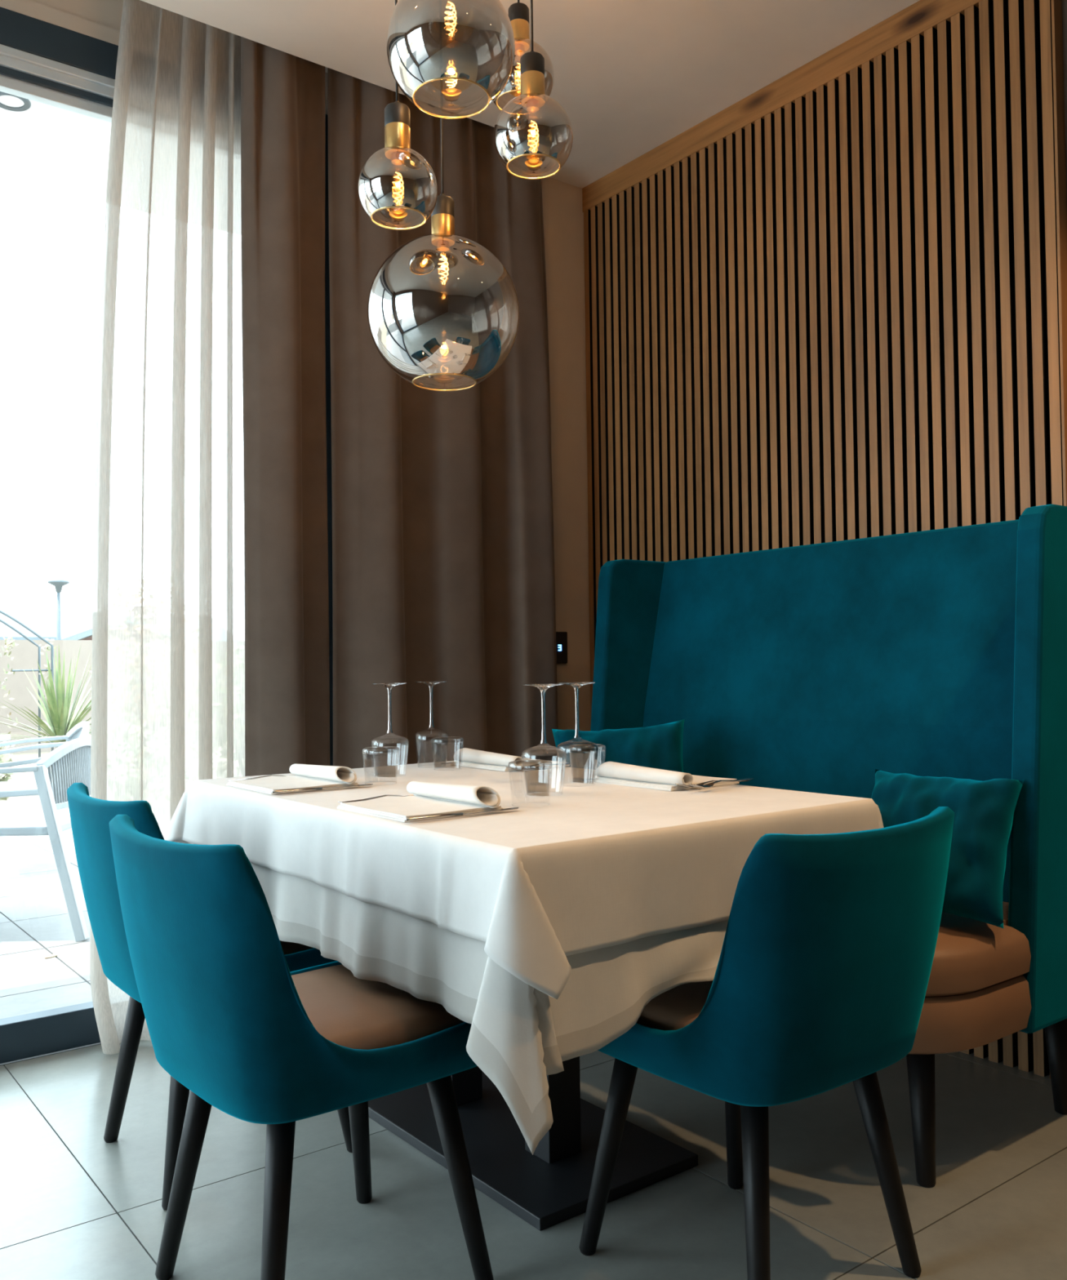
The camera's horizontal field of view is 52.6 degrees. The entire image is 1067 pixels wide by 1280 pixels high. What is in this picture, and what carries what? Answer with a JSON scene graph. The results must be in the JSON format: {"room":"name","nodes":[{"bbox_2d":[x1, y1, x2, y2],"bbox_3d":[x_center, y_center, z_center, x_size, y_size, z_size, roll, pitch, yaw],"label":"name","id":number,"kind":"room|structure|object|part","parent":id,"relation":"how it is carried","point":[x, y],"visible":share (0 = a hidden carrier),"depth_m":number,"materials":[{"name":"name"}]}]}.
{"room":"restaurant dining room","nodes":[
{"label":"restaurant dining room","id":0,"kind":"room"},
{"bbox_2d":[0,98,111,202],"bbox_3d":[1.994,-1.984,1.770,12.700,0.200,8.680,0,-2,-37],"label":"roof","id":1,"kind":"structure","parent":0,"point":[44,145],"depth_m":3.93,"materials":[{"name":"white"}]},
{"bbox_2d":[0,91,31,111],"bbox_3d":[-1.735,-1.788,3.587,0.120,0.008,0.120,0,-2,-37],"label":"recessed light","id":2,"kind":"object","parent":1,"relation":"attached to","point":[8,100],"visible":0.91,"depth_m":3.60,"materials":[{"name":"grey metal"}]},
{"bbox_2d":[0,0,591,731],"bbox_3d":[-1.540,-0.356,2.739,4.320,2.884,0.200,0,-2,-37],"label":"wall","id":3,"kind":"structure","parent":0,"point":[562,211],"depth_m":3.89,"materials":[{"name":"beige paint"}]},
{"bbox_2d":[0,6,333,1063],"bbox_3d":[-1.959,-0.289,2.422,3.270,2.746,0.110,0,-2,-37],"label":"window frame","id":4,"kind":"structure","parent":3,"relation":"in","point":[41,61],"depth_m":2.91,"materials":[{"name":"metal"}]},
{"bbox_3d":[-1.927,1.033,2.370,3.270,0.098,0.060,0,-2,-37],"label":"rail","id":5,"kind":"part","parent":4,"relation":"part of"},
{"bbox_3d":[-1.970,-1.485,2.446,3.270,0.033,0.033,0,-2,-37],"label":"track rail","id":6,"kind":"part","parent":4,"relation":"part of","materials":[{"name":"metal"}]},
{"bbox_3d":[-1.963,-1.508,2.437,3.270,0.020,0.028,0,-2,-37],"label":"track rail","id":7,"kind":"part","parent":4,"relation":"part of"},
{"bbox_3d":[-1.956,-1.530,2.427,3.270,0.027,0.023,0,-2,-37],"label":"track rail","id":8,"kind":"part","parent":4,"relation":"part of","materials":[{"name":"metal"}]},
{"bbox_3d":[-1.950,-1.554,2.420,3.270,0.023,0.023,0,-2,-37],"label":"track rail","id":9,"kind":"part","parent":4,"relation":"part of","materials":[{"name":"metal"}]},
{"bbox_2d":[555,631,567,663],"bbox_3d":[0.087,0.027,3.836,0.081,0.112,0.014,0,-2,-37],"label":"thermostat","id":10,"kind":"object","parent":3,"relation":"attached to","point":[561,637],"visible":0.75,"depth_m":3.84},
{"bbox_2d":[141,0,919,188],"bbox_3d":[0.533,-1.843,-0.058,4.480,0.160,7.160,0,-2,-37],"label":"ceiling","id":11,"kind":"structure","parent":0,"point":[631,77],"depth_m":3.05,"materials":[{"name":"paint"}]},
{"bbox_2d":[89,0,244,1054],"bbox_3d":[-0.981,-0.359,2.973,0.463,2.863,0.109,0,-2,-37],"label":"sheer curtain","id":12,"kind":"object","parent":11,"relation":"hanging from","point":[168,660],"visible":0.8,"depth_m":2.98,"materials":[{"name":"fabric"}]},
{"bbox_2d":[240,36,329,776],"bbox_3d":[-0.698,-0.359,3.112,0.265,2.863,0.110,0,-2,-37],"label":"drape","id":13,"kind":"object","parent":11,"relation":"hanging from","point":[287,676],"visible":0.69,"depth_m":3.08,"materials":[{"name":"fabric"}]},
{"bbox_2d":[357,0,437,230],"bbox_3d":[-0.268,-1.259,2.109,0.154,0.883,0.154,0,-2,-37],"label":"pendant lamp","id":14,"kind":"object","parent":11,"relation":"hanging from","point":[397,186],"visible":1,"depth_m":2.05,"materials":[{"name":"glass"}]},
{"bbox_3d":[-0.269,-1.363,2.111,0.005,0.635,0.005,0,-2,-37],"label":"cord","id":15,"kind":"part","parent":14,"relation":"part of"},
{"bbox_3d":[-0.263,-0.884,2.100,0.154,0.130,0.154,0,-2,-37],"label":"globe","id":16,"kind":"part","parent":14,"relation":"part of","materials":[{"name":"glass"}]},
{"bbox_2d":[327,67,558,768],"bbox_3d":[-0.231,-0.357,3.474,0.875,2.863,0.121,0,-2,-37],"label":"drape","id":17,"kind":"object","parent":11,"relation":"hanging from","point":[443,545],"visible":0.53,"depth_m":3.42,"materials":[{"name":"fabric"}]},
{"bbox_2d":[367,117,519,391],"bbox_3d":[-0.196,-1.121,2.310,0.322,1.150,0.322,0,-2,-37],"label":"pendant lamp","id":18,"kind":"object","parent":11,"relation":"hanging from","point":[443,309],"visible":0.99,"depth_m":2.19,"materials":[{"name":"glass"}]},
{"bbox_3d":[-0.199,-1.312,2.315,0.005,0.727,0.005,0,-2,-37],"label":"cord","id":19,"kind":"part","parent":18,"relation":"part of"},
{"bbox_3d":[-0.191,-0.701,2.300,0.322,0.306,0.322,0,-2,-37],"label":"globe","id":20,"kind":"part","parent":18,"relation":"part of","materials":[{"name":"glass"}]},
{"bbox_2d":[386,0,515,118],"bbox_3d":[-0.156,-1.352,2.006,0.237,0.704,0.237,0,-2,-37],"label":"pendant lamp","id":21,"kind":"object","parent":11,"relation":"hanging from","point":[451,59],"visible":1,"depth_m":1.92,"materials":[{"name":"glass"}]},
{"bbox_2d":[493,0,554,110],"bbox_3d":[-0.035,-1.479,2.553,0.164,0.427,0.164,0,-2,-37],"label":"pendant lamp","id":22,"kind":"object","parent":11,"relation":"hanging from","point":[518,12],"visible":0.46,"depth_m":2.52,"materials":[{"name":"glass"}]},
{"bbox_3d":[-0.033,-1.337,2.550,0.164,0.139,0.164,0,-2,-37],"label":"globe","id":23,"kind":"part","parent":22,"relation":"part of","materials":[{"name":"glass"}]},
{"bbox_2d":[493,0,573,179],"bbox_3d":[-0.004,-1.331,2.208,0.162,0.739,0.162,0,-2,-37],"label":"pendant lamp","id":24,"kind":"object","parent":11,"relation":"hanging from","point":[533,132],"visible":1,"depth_m":2.15,"materials":[{"name":"glass"}]},
{"bbox_3d":[-0.006,-1.439,2.210,0.005,0.484,0.005,0,-2,-37],"label":"cord","id":25,"kind":"part","parent":24,"relation":"part of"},
{"bbox_3d":[-0.001,-1.033,2.200,0.162,0.138,0.162,0,-2,-37],"label":"globe","id":26,"kind":"part","parent":24,"relation":"part of","materials":[{"name":"glass"}]},
{"bbox_2d":[0,1040,1066,1279],"bbox_3d":[0.792,1.050,-0.418,4.480,0.140,7.689,0,-2,-37],"label":"floor","id":27,"kind":"structure","parent":0,"point":[75,1204],"depth_m":2.04,"materials":[{"name":"grey tile"}]},
{"bbox_2d":[66,782,352,1210],"bbox_3d":[-0.661,0.683,2.267,0.551,0.766,0.500,0,-2,-37],"label":"dining chair","id":28,"kind":"object","parent":27,"relation":"on","point":[91,817],"visible":0.25,"depth_m":2.10,"materials":[{"name":"teal fabric"}]},
{"bbox_3d":[-0.860,0.880,2.301,0.117,0.379,0.043,-1,-1,8],"label":"leg","id":29,"kind":"part","parent":28,"relation":"part of","materials":[{"name":"black wood"}]},
{"bbox_3d":[-0.674,0.872,2.058,0.043,0.379,0.117,-1,-1,7],"label":"leg","id":30,"kind":"part","parent":28,"relation":"part of","materials":[{"name":"black wood"}]},
{"bbox_3d":[-0.638,0.628,2.287,0.390,0.061,0.382,0,-2,-37],"label":"seat","id":31,"kind":"part","parent":28,"relation":"part of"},
{"bbox_3d":[-0.419,0.873,2.253,0.117,0.379,0.043,-1,-1,8],"label":"leg","id":32,"kind":"part","parent":28,"relation":"part of","materials":[{"name":"black wood"}]},
{"bbox_2d":[108,814,493,1279],"bbox_3d":[-0.367,0.667,1.758,0.551,0.766,0.500,0,-2,-40],"label":"dining chair","id":33,"kind":"object","parent":27,"relation":"on","point":[253,1039],"visible":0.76,"depth_m":1.55,"materials":[{"name":"teal fabric"}]},
{"bbox_3d":[-0.568,0.864,1.782,0.117,0.379,0.043,-1,-1,5],"label":"leg","id":34,"kind":"part","parent":33,"relation":"part of","materials":[{"name":"black wood"}]},
{"bbox_3d":[-0.370,0.855,1.549,0.043,0.379,0.117,-1,-1,4],"label":"leg","id":35,"kind":"part","parent":33,"relation":"part of","materials":[{"name":"black wood"}]},
{"bbox_3d":[-0.323,0.866,1.990,0.043,0.379,0.117,-1,-1,4],"label":"leg","id":36,"kind":"part","parent":33,"relation":"part of","materials":[{"name":"black wood"}]},
{"bbox_3d":[-0.345,0.612,1.779,0.390,0.061,0.382,0,-2,-40],"label":"seat","id":37,"kind":"part","parent":33,"relation":"part of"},
{"bbox_3d":[-0.125,0.857,1.756,0.117,0.379,0.043,-1,-1,5],"label":"leg","id":38,"kind":"part","parent":33,"relation":"part of","materials":[{"name":"black wood"}]},
{"bbox_2d":[368,1056,697,1231],"bbox_3d":[-0.072,0.684,2.222,0.800,0.741,1.220,0,-2,-37],"label":"dining table","id":39,"kind":"object","parent":27,"relation":"on","point":[545,1188],"visible":0.34,"depth_m":2.16,"materials":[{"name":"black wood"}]},
{"bbox_2d":[172,840,728,1155],"bbox_3d":[-0.118,0.510,2.232,1.002,0.402,1.462,0,-2,-34],"label":"tablecloth","id":40,"kind":"object","parent":39,"relation":"on","point":[520,1035],"visible":0.22,"depth_m":1.59,"materials":[{"name":"white fabric"}]},
{"bbox_2d":[163,760,883,999],"bbox_3d":[-0.092,0.411,2.226,0.969,0.210,1.416,0,-2,-37],"label":"tablecloth","id":41,"kind":"object","parent":40,"relation":"on","point":[601,865],"visible":0.7,"depth_m":1.72,"materials":[{"name":"white fabric"}]},
{"bbox_2d":[228,774,290,781],"bbox_3d":[-0.593,0.309,2.436,0.196,0.010,0.022,0,-2,-41],"label":"fork","id":42,"kind":"object","parent":41,"relation":"on","point":[269,775],"visible":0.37,"depth_m":2.42,"materials":[{"name":"metal"}]},
{"bbox_2d":[226,764,359,794],"bbox_3d":[-0.521,0.292,2.326,0.200,0.044,0.262,0,-2,-37],"label":"napkin","id":43,"kind":"object","parent":41,"relation":"on","point":[306,776],"visible":0.97,"depth_m":2.31,"materials":[{"name":"fabric"}]},
{"bbox_2d":[271,783,373,794],"bbox_3d":[-0.431,0.305,2.225,0.230,0.008,0.013,0,-2,-37],"label":"table knife","id":44,"kind":"object","parent":41,"relation":"on","point":[295,790],"visible":1,"depth_m":2.20,"materials":[{"name":"metal"}]},
{"bbox_3d":[-0.478,0.305,2.189,0.110,0.008,0.008,0,-2,-37],"label":"handle","id":45,"kind":"part","parent":44,"relation":"part of","materials":[{"name":"metal"}]},
{"bbox_3d":[-0.387,0.307,2.258,0.122,0.002,0.013,0,-2,-38],"label":"blade","id":46,"kind":"part","parent":44,"relation":"part of","materials":[{"name":"metal"}]},
{"bbox_2d":[337,795,415,803],"bbox_3d":[-0.277,0.295,2.023,0.196,0.010,0.022,0,-2,-41],"label":"fork","id":47,"kind":"object","parent":41,"relation":"on","point":[378,797],"visible":0.44,"depth_m":2.00,"materials":[{"name":"metal"}]},
{"bbox_2d":[361,746,399,785],"bbox_3d":[-0.332,0.273,2.353,0.080,0.078,0.080,0,-2,-37],"label":"tumbler","id":48,"kind":"object","parent":41,"relation":"on","point":[380,747],"visible":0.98,"depth_m":2.35,"materials":[{"name":"clear glass"}]},
{"bbox_2d":[370,682,408,777],"bbox_3d":[-0.336,0.209,2.527,0.088,0.216,0.088,0,-1,-19],"label":"wine glass","id":49,"kind":"object","parent":41,"relation":"on","point":[389,686],"visible":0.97,"depth_m":2.52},
{"bbox_3d":[-0.337,0.165,2.528,0.014,0.105,0.014,0,-2,-37],"label":"stem","id":50,"kind":"part","parent":49,"relation":"part of","materials":[{"name":"clear glass"}]},
{"bbox_2d":[370,733,408,777],"bbox_3d":[-0.335,0.267,2.526,0.088,0.099,0.088,0,-2,-37],"label":"bowl","id":51,"kind":"object","parent":49,"relation":"on","point":[394,734],"depth_m":2.52,"materials":[{"name":"clear glass"}]},
{"bbox_2d":[337,781,504,822],"bbox_3d":[-0.205,0.278,1.913,0.200,0.044,0.262,0,-2,-37],"label":"napkin","id":52,"kind":"object","parent":41,"relation":"on","point":[430,798],"visible":0.95,"depth_m":1.90,"materials":[{"name":"fabric"}]},
{"bbox_2d":[413,680,448,768],"bbox_3d":[-0.259,0.213,2.743,0.088,0.216,0.088,0,-1,-19],"label":"wine glass","id":53,"kind":"object","parent":41,"relation":"on","point":[430,683],"visible":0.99,"depth_m":2.74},
{"bbox_3d":[-0.259,0.169,2.744,0.014,0.105,0.014,0,-2,-37],"label":"stem","id":54,"kind":"part","parent":53,"relation":"part of","materials":[{"name":"clear glass"}]},
{"bbox_2d":[413,728,448,768],"bbox_3d":[-0.258,0.271,2.741,0.088,0.099,0.088,0,-2,-37],"label":"bowl","id":55,"kind":"object","parent":53,"relation":"on","point":[427,728],"depth_m":2.74,"materials":[{"name":"clear glass"}]},
{"bbox_2d":[431,736,463,770],"bbox_3d":[-0.211,0.279,2.663,0.080,0.078,0.080,0,-2,-37],"label":"tumbler","id":56,"kind":"object","parent":41,"relation":"on","point":[441,742],"visible":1,"depth_m":2.66,"materials":[{"name":"clear glass"}]},
{"bbox_2d":[404,807,519,822],"bbox_3d":[-0.115,0.291,1.813,0.230,0.008,0.013,0,-2,-37],"label":"table knife","id":57,"kind":"object","parent":41,"relation":"on","point":[452,815],"visible":1,"depth_m":1.78,"materials":[{"name":"metal"}]},
{"bbox_3d":[-0.163,0.291,1.777,0.110,0.008,0.008,0,-2,-37],"label":"handle","id":58,"kind":"part","parent":57,"relation":"part of","materials":[{"name":"metal"}]},
{"bbox_3d":[-0.071,0.293,1.845,0.122,0.002,0.013,0,-2,-38],"label":"blade","id":59,"kind":"part","parent":57,"relation":"part of","materials":[{"name":"metal"}]},
{"bbox_2d":[450,747,569,771],"bbox_3d":[-0.058,0.296,2.735,0.200,0.044,0.262,0,-2,-37],"label":"napkin","id":60,"kind":"object","parent":41,"relation":"on","point":[474,758],"visible":0.84,"depth_m":2.68,"materials":[{"name":"fabric"}]},
{"bbox_2d":[507,760,552,807],"bbox_3d":[-0.005,0.260,1.958,0.080,0.078,0.080,0,-2,-37],"label":"tumbler","id":61,"kind":"object","parent":41,"relation":"on","point":[521,761],"visible":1,"depth_m":1.96,"materials":[{"name":"clear glass"}]},
{"bbox_2d":[505,762,570,770],"bbox_3d":[0.014,0.306,2.624,0.196,0.010,0.022,0,-2,-41],"label":"fork","id":62,"kind":"object","parent":41,"relation":"on","point":[566,763],"visible":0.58,"depth_m":2.63,"materials":[{"name":"metal"}]},
{"bbox_3d":[0.031,0.306,2.639,0.150,0.009,0.022,0,-2,-41],"label":"handle","id":63,"kind":"part","parent":62,"relation":"part of","materials":[{"name":"metal"}]},
{"bbox_2d":[521,683,566,795],"bbox_3d":[0.020,0.194,2.123,0.088,0.216,0.088,0,-1,-19],"label":"wine glass","id":64,"kind":"object","parent":41,"relation":"on","point":[543,687],"visible":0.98,"depth_m":2.12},
{"bbox_3d":[0.020,0.150,2.124,0.014,0.105,0.014,0,-2,-37],"label":"stem","id":65,"kind":"part","parent":64,"relation":"part of","materials":[{"name":"clear glass"}]},
{"bbox_2d":[521,746,566,795],"bbox_3d":[0.021,0.253,2.121,0.088,0.099,0.088,0,-2,-37],"label":"bowl","id":66,"kind":"object","parent":64,"relation":"on","point":[535,746],"depth_m":2.12,"materials":[{"name":"clear glass"}]},
{"bbox_2d":[556,681,598,786],"bbox_3d":[0.093,0.197,2.280,0.088,0.216,0.088,0,-1,-19],"label":"wine glass","id":67,"kind":"object","parent":41,"relation":"on","point":[575,686],"visible":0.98,"depth_m":2.28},
{"bbox_3d":[0.092,0.153,2.281,0.014,0.105,0.014,0,-2,-37],"label":"stem","id":68,"kind":"part","parent":67,"relation":"part of","materials":[{"name":"clear glass"}]},
{"bbox_2d":[556,737,598,786],"bbox_3d":[0.093,0.255,2.279,0.088,0.099,0.088,0,-2,-37],"label":"bowl","id":69,"kind":"object","parent":67,"relation":"on","point":[574,737],"depth_m":2.27,"materials":[{"name":"clear glass"}]},
{"bbox_2d":[568,743,605,782],"bbox_3d":[0.118,0.267,2.349,0.080,0.078,0.080,0,-2,-37],"label":"tumbler","id":70,"kind":"object","parent":41,"relation":"on","point":[577,750],"visible":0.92,"depth_m":2.35,"materials":[{"name":"clear glass"}]},
{"bbox_2d":[581,778,595,781],"bbox_3d":[0.192,0.301,2.390,0.230,0.008,0.013,0,-2,-37],"label":"table knife","id":71,"kind":"object","parent":41,"relation":"on","point":[587,779],"visible":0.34,"depth_m":2.33,"materials":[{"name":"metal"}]},
{"bbox_2d":[592,761,739,791],"bbox_3d":[0.282,0.281,2.290,0.200,0.044,0.262,0,-2,-37],"label":"napkin","id":72,"kind":"object","parent":41,"relation":"on","point":[608,772],"visible":0.91,"depth_m":2.23,"materials":[{"name":"fabric"}]},
{"bbox_2d":[675,780,748,788],"bbox_3d":[0.367,0.290,2.196,0.196,0.010,0.022,0,-2,-34],"label":"fork","id":73,"kind":"object","parent":41,"relation":"on","point":[710,781],"visible":0.61,"depth_m":2.17,"materials":[{"name":"metal"}]},
{"bbox_3d":[0.386,0.290,2.209,0.150,0.009,0.022,0,-2,-35],"label":"handle","id":74,"kind":"part","parent":73,"relation":"part of","materials":[{"name":"metal"}]},
{"bbox_2d":[687,777,753,788],"bbox_3d":[0.377,0.285,2.164,0.196,0.010,0.022,1,-2,-44],"label":"fork","id":75,"kind":"object","parent":41,"relation":"on","point":[710,784],"visible":1,"depth_m":2.14,"materials":[{"name":"metal"}]},
{"bbox_3d":[0.394,0.285,2.180,0.150,0.009,0.022,1,-2,-44],"label":"handle","id":76,"kind":"part","parent":75,"relation":"part of","materials":[{"name":"metal"}]},
{"bbox_3d":[-0.176,0.695,2.462,0.082,0.690,0.080,0,-2,-37],"label":"post","id":77,"kind":"part","parent":39,"relation":"part of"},
{"bbox_3d":[0.035,0.686,2.185,0.082,0.690,0.080,0,-2,-37],"label":"post","id":78,"kind":"part","parent":39,"relation":"part of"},
{"bbox_2d":[578,806,954,1279],"bbox_3d":[0.365,0.659,1.792,0.500,0.766,0.551,0,-2,-37],"label":"dining chair","id":79,"kind":"object","parent":27,"relation":"on","point":[819,985],"visible":0.85,"depth_m":1.57,"materials":[{"name":"teal fabric"}]},
{"bbox_3d":[0.134,0.856,1.841,0.117,0.379,0.043,-1,-1,7],"label":"leg","id":80,"kind":"part","parent":79,"relation":"part of","materials":[{"name":"black wood"}]},
{"bbox_3d":[0.346,0.604,1.817,0.382,0.061,0.390,0,-2,-37],"label":"seat","id":81,"kind":"part","parent":79,"relation":"part of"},
{"bbox_3d":[0.377,0.857,2.027,0.043,0.379,0.117,-1,-1,8],"label":"leg","id":82,"kind":"part","parent":79,"relation":"part of","materials":[{"name":"black wood"}]},
{"bbox_3d":[0.329,0.847,1.587,0.043,0.379,0.117,-1,-1,8],"label":"leg","id":83,"kind":"part","parent":79,"relation":"part of","materials":[{"name":"black wood"}]},
{"bbox_3d":[0.572,0.849,1.773,0.117,0.379,0.043,-1,-1,7],"label":"leg","id":84,"kind":"part","parent":79,"relation":"part of","materials":[{"name":"black wood"}]},
{"bbox_2d":[590,503,1066,1187],"bbox_3d":[0.596,0.396,2.729,0.801,1.326,1.394,0,-2,-37],"label":"sofa","id":85,"kind":"object","parent":27,"relation":"on","point":[820,668],"visible":0.48,"depth_m":2.65,"materials":[{"name":"teal fabric"}]},
{"bbox_2d":[551,719,684,772],"bbox_3d":[0.242,0.400,2.926,0.391,0.358,0.222,-1,-1,4],"label":"cushion","id":86,"kind":"object","parent":85,"relation":"on","point":[659,746],"visible":0.3,"depth_m":2.92,"materials":[{"name":"teal fabric"}]},
{"bbox_3d":[0.797,0.257,2.889,0.280,1.046,1.287,0,-2,-37],"label":"backrest","id":87,"kind":"part","parent":85,"relation":"part of","materials":[{"name":"teal fabric"}]},
{"bbox_3d":[0.743,0.906,2.070,0.053,0.271,0.054,0,-2,-37],"label":"leg","id":88,"kind":"part","parent":85,"relation":"part of","materials":[{"name":"black wood"}]},
{"bbox_2d":[871,768,1024,928],"bbox_3d":[0.826,0.418,2.224,0.310,0.278,0.228,-2,-2,41],"label":"cushion","id":89,"kind":"object","parent":85,"relation":"on","point":[984,811],"visible":0.62,"depth_m":2.14,"materials":[{"name":"teal fabric"}]},
{"bbox_3d":[0.516,0.742,2.656,0.586,0.108,1.388,0,-2,-37],"label":"seat","id":90,"kind":"part","parent":85,"relation":"part of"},
{"bbox_3d":[1.153,0.907,2.383,0.069,0.273,0.054,0,-2,-37],"label":"leg","id":91,"kind":"part","parent":85,"relation":"part of","materials":[{"name":"black wood"}]},
{"bbox_2d":[583,0,1066,1079],"bbox_3d":[2.342,-0.391,1.302,0.200,2.824,7.200,0,-2,-37],"label":"wall","id":92,"kind":"structure","parent":0,"point":[834,318],"depth_m":3.05,"materials":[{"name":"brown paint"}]},
{"bbox_2d":[582,0,993,212],"bbox_3d":[0.725,-1.640,3.294,0.044,0.088,1.740,0,-2,-37],"label":"trim","id":93,"kind":"structure","parent":92,"relation":"attached to","point":[913,20],"depth_m":3.23,"materials":[{"name":"brown wood"}]},
{"bbox_2d":[1051,0,1066,506],"bbox_3d":[1.274,-0.331,2.570,0.040,2.754,0.006,0,-2,-37],"label":"trim","id":94,"kind":"structure","parent":92,"relation":"attached to","point":[1056,6],"depth_m":2.58,"materials":[{"name":"brown wood"}]},
{"label":"outside","id":95,"kind":"structure","parent":0,"visible":0},
{"bbox_2d":[0,751,69,811],"bbox_3d":[-26.836,2.955,59.732,90.000,0.270,112.400,0,-2,-37],"label":"ground","id":96,"kind":"structure","parent":95,"point":[23,802],"depth_m":8.84,"materials":[{"name":"soil"}]},
{"bbox_2d":[0,740,19,800],"bbox_3d":[-4.112,0.905,7.411,1.117,0.728,1.023,0,-2,-37],"label":"shrub","id":97,"kind":"object","parent":96,"relation":"on","point":[7,757],"visible":0.44,"depth_m":7.50,"materials":[{"name":"green plant"}]},
{"bbox_2d":[0,595,56,639],"bbox_3d":[-17.913,0.145,31.636,6.600,3.900,6.800,0,-2,-32],"label":"building","id":98,"kind":"structure","parent":96,"relation":"on","point":[34,612],"depth_m":31.45,"materials":[{"name":"white"}]},
{"bbox_2d":[0,609,57,778],"bbox_3d":[-5.037,0.471,10.175,0.972,1.740,0.524,0,-2,-37],"label":"railing","id":99,"kind":"object","parent":96,"relation":"on","point":[51,647],"visible":0.8,"depth_m":10.23,"materials":[{"name":"grey metal"}]},
{"bbox_2d":[0,640,92,753],"bbox_3d":[-6.009,0.741,14.430,20.000,1.470,0.250,0,-2,-37],"label":"wall","id":100,"kind":"structure","parent":96,"relation":"on","point":[25,655],"depth_m":13.92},
{"bbox_2d":[0,645,91,748],"bbox_3d":[-3.881,0.605,9.084,1.477,1.134,1.364,-1,-1,18],"label":"yucca plant","id":101,"kind":"object","parent":96,"relation":"on","point":[58,714],"visible":0.62,"depth_m":8.99,"materials":[{"name":"green plant"}]},
{"bbox_2d":[47,578,69,639],"bbox_3d":[-10.187,0.241,23.185,0.440,3.100,0.440,0,-2,-37],"label":"street lamp","id":102,"kind":"object","parent":96,"relation":"on","point":[58,584],"visible":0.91,"depth_m":23.16,"materials":[{"name":"grey metal"}]},
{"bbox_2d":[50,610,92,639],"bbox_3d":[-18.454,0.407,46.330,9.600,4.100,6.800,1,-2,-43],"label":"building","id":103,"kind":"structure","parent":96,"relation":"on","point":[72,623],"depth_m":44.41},
{"bbox_2d":[61,628,92,639],"bbox_3d":[-10.542,0.489,29.077,4.800,2.900,5.600,0,-1,-13],"label":"roof","id":104,"kind":"structure","parent":96,"relation":"on","point":[86,635],"depth_m":26.14,"materials":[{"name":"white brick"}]},
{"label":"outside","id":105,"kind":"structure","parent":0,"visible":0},
{"bbox_2d":[0,828,101,1065],"bbox_3d":[-2.075,1.262,5.171,15.000,0.180,4.400,0,-2,-37],"label":"terrace","id":106,"kind":"object","parent":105,"point":[35,923],"visible":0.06,"depth_m":4.18,"materials":[{"name":"grey tile"}]},
{"bbox_2d":[0,734,10,741],"bbox_3d":[-2.758,0.792,4.388,0.800,0.740,1.000,-1,-1,-1],"label":"garden table","id":107,"kind":"object","parent":106,"relation":"on","point":[2,737],"visible":1,"depth_m":4.85,"materials":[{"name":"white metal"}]},
{"bbox_2d":[0,721,89,797],"bbox_3d":[-2.604,0.819,5.734,0.675,0.755,0.618,0,-2,-30],"label":"garden chair","id":108,"kind":"object","parent":106,"relation":"on","point":[21,788],"visible":0.35,"depth_m":5.64,"materials":[{"name":"white metal"}]},
{"bbox_3d":[-2.647,0.780,5.710,0.500,0.035,0.500,0,-2,-30],"label":"seat","id":109,"kind":"part","parent":108,"relation":"part of","materials":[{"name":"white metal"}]},
{"bbox_3d":[-2.526,0.550,5.467,0.453,0.059,0.063,0,-2,-30],"label":"armrest","id":110,"kind":"part","parent":108,"relation":"part of","materials":[{"name":"white metal"}]},
{"bbox_3d":[-2.800,0.565,5.949,0.453,0.059,0.063,0,-2,-30],"label":"armrest","id":111,"kind":"part","parent":108,"relation":"part of","materials":[{"name":"white metal"}]},
{"bbox_3d":[-2.447,0.494,5.833,0.082,0.104,0.558,0,-2,-30],"label":"rail","id":112,"kind":"part","parent":108,"relation":"part of","materials":[{"name":"white metal"}]},
{"bbox_2d":[0,737,90,942],"bbox_3d":[-2.043,0.779,4.380,0.675,0.755,0.618,-1,-1,-1],"label":"garden chair","id":113,"kind":"object","parent":106,"relation":"on","point":[69,763],"visible":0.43,"depth_m":4.14,"materials":[{"name":"white metal"}]},
{"bbox_3d":[-2.106,0.511,4.107,0.453,0.059,0.063,-1,-1,-1],"label":"armrest","id":114,"kind":"part","parent":113,"relation":"part of","materials":[{"name":"white metal"}]},
{"bbox_3d":[-2.116,0.525,4.662,0.453,0.059,0.063,-1,-1,-1],"label":"armrest","id":115,"kind":"part","parent":113,"relation":"part of","materials":[{"name":"white metal"}]},
{"bbox_3d":[-2.093,0.741,4.380,0.500,0.035,0.500,-1,-1,-1],"label":"seat","id":116,"kind":"part","parent":113,"relation":"part of","materials":[{"name":"white metal"}]},
{"bbox_3d":[-1.799,0.811,4.113,0.197,0.672,0.042,-1,-1,-1],"label":"leg","id":117,"kind":"part","parent":113,"relation":"part of","materials":[{"name":"white metal"}]},
{"bbox_3d":[-1.862,0.451,4.391,0.082,0.104,0.558,-1,-1,-1],"label":"rail","id":118,"kind":"part","parent":113,"relation":"part of","materials":[{"name":"white metal"}]},
{"bbox_3d":[-1.849,0.650,4.386,0.063,0.024,0.525,-1,-1,-1],"label":"rail","id":119,"kind":"part","parent":113,"relation":"part of","materials":[{"name":"white metal"}]},
{"bbox_2d":[44,953,57,959],"bbox_3d":[-1.732,1.135,3.877,0.042,0.003,0.046,0,-2,-30],"label":"fallen leaf","id":120,"kind":"object","parent":106,"relation":"on","point":[50,956],"visible":1,"depth_m":3.87,"materials":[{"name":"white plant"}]}
]}

